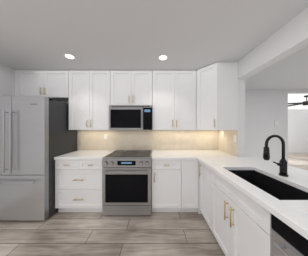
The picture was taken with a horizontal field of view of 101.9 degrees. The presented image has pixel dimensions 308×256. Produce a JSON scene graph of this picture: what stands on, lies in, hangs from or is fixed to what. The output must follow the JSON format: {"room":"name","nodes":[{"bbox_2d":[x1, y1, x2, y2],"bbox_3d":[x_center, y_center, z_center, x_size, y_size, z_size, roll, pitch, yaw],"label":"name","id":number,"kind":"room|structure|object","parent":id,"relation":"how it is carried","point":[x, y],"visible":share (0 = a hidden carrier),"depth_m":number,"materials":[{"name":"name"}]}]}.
{"room":"kitchen","nodes":[
{"label":"kitchen","id":0,"kind":"room"},
{"bbox_2d":[0,64,14,95],"bbox_3d":[-2.590,0.161,0.050,0.120,2.430,5.100,0,0,0],"label":"wall","id":1,"kind":"structure","parent":0,"point":[7,81],"depth_m":2.16,"materials":[{"name":"white paint"}]},
{"bbox_2d":[60,101,77,149],"bbox_3d":[-0.655,0.161,2.660,3.990,2.430,0.120,0,0,0],"label":"wall","id":2,"kind":"structure","parent":0,"point":[67,102],"depth_m":2.60,"materials":[{"name":"white paint"}]},
{"bbox_2d":[15,70,68,100],"bbox_3d":[-2.039,-0.801,2.413,0.975,0.495,0.368,0,0,0],"label":"upper cabinet","id":3,"kind":"object","parent":2,"relation":"attached to","point":[54,84],"visible":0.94,"depth_m":2.28,"materials":[{"name":"white wood"}]},
{"bbox_2d":[69,70,109,129],"bbox_3d":[-1.173,-0.506,2.413,0.751,1.085,0.368,0,0,0],"label":"upper cabinet","id":4,"kind":"object","parent":2,"relation":"attached to","point":[89,97],"visible":0.96,"depth_m":2.28,"materials":[{"name":"white wood"}]},
{"bbox_2d":[109,105,151,129],"bbox_3d":[-0.413,-0.182,2.362,0.752,0.432,0.469,0,0,0],"label":"microwave","id":5,"kind":"object","parent":2,"relation":"attached to","point":[130,117],"visible":1,"depth_m":2.17,"materials":[{"name":"silver metal"}]},
{"bbox_2d":[110,70,151,104],"bbox_3d":[-0.413,-0.726,2.413,0.760,0.647,0.368,0,0,0],"label":"upper cabinet","id":6,"kind":"object","parent":2,"relation":"attached to","point":[130,87],"visible":0.92,"depth_m":2.28,"materials":[{"name":"white wood"}]},
{"bbox_2d":[78,130,237,156],"bbox_3d":[-0.115,0.216,2.300,2.910,0.481,0.598,0,0,0],"label":"backsplash","id":7,"kind":"structure","parent":2,"relation":"attached to","point":[158,140],"depth_m":2.59,"materials":[{"name":"tile"}]},
{"bbox_2d":[233,135,236,142],"bbox_3d":[1.329,0.178,2.050,0.006,0.115,0.070,0,0,0],"label":"electrical outlet","id":8,"kind":"object","parent":7,"relation":"attached to","point":[235,138],"visible":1,"depth_m":2.03,"materials":[{"name":"white plastic"}]},
{"bbox_2d":[152,70,195,129],"bbox_3d":[0.368,-0.506,2.413,0.794,1.085,0.368,0,0,0],"label":"upper cabinet","id":9,"kind":"object","parent":2,"relation":"attached to","point":[173,99],"visible":1,"depth_m":2.28,"materials":[{"name":"white wood"}]},
{"bbox_2d":[196,62,237,129],"bbox_3d":[1.053,-0.506,2.291,0.568,1.085,0.612,0,0,0],"label":"upper cabinet","id":10,"kind":"object","parent":2,"relation":"attached to","point":[216,95],"visible":1,"depth_m":2.00,"materials":[{"name":"white wood"}]},
{"bbox_2d":[0,153,307,255],"bbox_3d":[3.235,1.406,2.250,11.770,0.060,9.740,0,0,0],"label":"floor","id":11,"kind":"structure","parent":0,"point":[56,233],"depth_m":1.60,"materials":[{"name":"grey tile"}]},
{"bbox_2d":[0,96,76,219],"bbox_3d":[-2.047,0.456,2.149,0.942,1.840,0.842,0,0,0],"label":"fridge","id":12,"kind":"object","parent":11,"relation":"on","point":[37,135],"visible":0.98,"depth_m":1.79,"materials":[{"name":"grey metal"}]},
{"bbox_2d":[55,160,102,211],"bbox_3d":[-1.184,0.939,2.268,0.762,0.875,0.658,0,0,0],"label":"base cabinet","id":13,"kind":"object","parent":11,"relation":"on","point":[78,185],"visible":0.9,"depth_m":1.99,"materials":[{"name":"white wood"}]},
{"bbox_2d":[54,150,114,159],"bbox_3d":[-1.185,0.479,2.276,0.767,0.040,0.642,0,0,0],"label":"countertop","id":14,"kind":"structure","parent":13,"relation":"on","point":[88,155],"depth_m":2.09,"materials":[{"name":"stone"}]},
{"bbox_2d":[102,150,151,214],"bbox_3d":[-0.420,0.915,2.215,0.754,0.922,0.711,0,0,0],"label":"range","id":15,"kind":"object","parent":11,"relation":"on","point":[126,182],"visible":1,"depth_m":1.91,"materials":[{"name":"silver metal"}]},
{"bbox_2d":[152,160,180,211],"bbox_3d":[0.197,0.939,2.268,0.467,0.875,0.658,0,0,0],"label":"base cabinet","id":16,"kind":"object","parent":11,"relation":"on","point":[166,185],"visible":0.94,"depth_m":1.99,"materials":[{"name":"white wood"}]},
{"bbox_2d":[152,150,197,159],"bbox_3d":[0.321,0.479,2.276,0.720,0.040,0.642,0,0,0],"label":"countertop","id":17,"kind":"structure","parent":16,"relation":"on","point":[156,154],"depth_m":2.09,"materials":[{"name":"stone"}]},
{"bbox_2d":[180,160,198,211],"bbox_3d":[0.570,0.939,2.287,0.274,0.875,0.620,0,0,0],"label":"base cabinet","id":18,"kind":"object","parent":11,"relation":"on","point":[189,185],"visible":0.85,"depth_m":1.99,"materials":[{"name":"white wood"}]},
{"bbox_2d":[199,161,211,230],"bbox_3d":[1.005,0.939,1.760,0.664,0.875,0.430,0,0,0],"label":"base cabinet","id":19,"kind":"object","parent":11,"relation":"on","point":[205,190],"visible":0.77,"depth_m":1.72,"materials":[{"name":"white wood"}]},
{"bbox_2d":[195,150,225,155],"bbox_3d":[0.996,0.479,2.296,0.330,0.040,0.604,0,0,0],"label":"countertop","id":20,"kind":"structure","parent":19,"relation":"on","point":[204,152],"depth_m":2.25,"materials":[{"name":"stone"}]},
{"bbox_2d":[212,171,271,255],"bbox_3d":[1.005,0.939,1.151,0.664,0.875,0.779,0,0,0],"label":"base cabinet","id":21,"kind":"object","parent":11,"relation":"on","point":[241,223],"visible":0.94,"depth_m":1.07,"materials":[{"name":"white wood"}]},
{"bbox_2d":[189,150,307,239],"bbox_3d":[1.171,0.479,1.349,0.979,0.040,2.497,0,0,0],"label":"countertop","id":22,"kind":"structure","parent":21,"relation":"on","point":[293,214],"depth_m":1.11,"materials":[{"name":"stone"}]},
{"bbox_2d":[228,170,307,199],"bbox_3d":[0.993,0.607,1.137,0.399,0.214,0.699,0,0,0],"label":"sink basin","id":23,"kind":"object","parent":22,"relation":"in","point":[278,189],"visible":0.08,"depth_m":1.25,"materials":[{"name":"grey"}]},
{"bbox_2d":[263,135,287,176],"bbox_3d":[1.174,0.262,1.210,0.224,0.394,0.068,0,0,0],"label":"faucet","id":24,"kind":"object","parent":22,"relation":"on","point":[282,164],"visible":1,"depth_m":1.20,"materials":[{"name":"black metal"}]},
{"bbox_2d":[286,200,307,211],"bbox_3d":[0.996,0.479,0.461,0.330,0.040,0.720,0,0,0],"label":"countertop","id":25,"kind":"structure","parent":21,"relation":"on","point":[303,204],"depth_m":0.76,"materials":[{"name":"stone"}]},
{"bbox_2d":[271,214,307,255],"bbox_3d":[0.983,0.945,0.454,0.648,0.862,0.598,0,0,0],"label":"dishwasher","id":26,"kind":"object","parent":11,"relation":"on","point":[286,240],"visible":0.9,"depth_m":0.66,"materials":[{"name":"silver metal"}]},
{"bbox_2d":[0,0,307,108],"bbox_3d":[3.235,-1.079,2.250,11.770,0.050,9.740,0,0,0],"label":"ceiling","id":27,"kind":"structure","parent":0,"point":[119,34],"depth_m":1.42,"materials":[{"name":"white paint"}]},
{"bbox_2d":[64,53,75,58],"bbox_3d":[-1.240,-1.051,1.840,0.150,0.006,0.150,0,0,0],"label":"recessed light","id":28,"kind":"object","parent":27,"relation":"in","point":[68,56],"visible":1,"depth_m":1.83,"materials":[{"name":"white"}]},
{"bbox_2d":[158,55,167,60],"bbox_3d":[0.135,-1.051,1.870,0.150,0.006,0.150,0,0,0],"label":"recessed light","id":29,"kind":"object","parent":27,"relation":"in","point":[162,57],"visible":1,"depth_m":1.86,"materials":[{"name":"white"}]},
{"bbox_2d":[288,95,307,106],"bbox_3d":[4.952,-0.898,4.094,1.333,0.309,1.274,0,0,0],"label":"ceiling fan","id":30,"kind":"object","parent":27,"relation":"hanging from","point":[303,103],"visible":0.92,"depth_m":4.09,"materials":[{"name":"grey metal"}]},
{"bbox_2d":[219,7,307,156],"bbox_3d":[1.400,0.161,0.510,0.120,2.430,6.020,0,0,0],"label":"wall","id":31,"kind":"structure","parent":0,"point":[288,38],"depth_m":1.46,"materials":[{"name":"white paint"}]},
{"bbox_2d":[245,89,307,164],"bbox_3d":[3.090,0.161,3.460,3.260,2.430,0.120,0,0,0],"label":"wall","id":32,"kind":"structure","parent":0,"point":[265,109],"depth_m":3.40,"materials":[{"name":"white paint"}]},
{"bbox_2d":[288,109,307,152],"bbox_3d":[6.150,0.161,7.060,5.940,2.430,0.120,0,0,0],"label":"wall","id":33,"kind":"structure","parent":0,"point":[297,130],"depth_m":6.99,"materials":[{"name":"white paint"}]}
]}

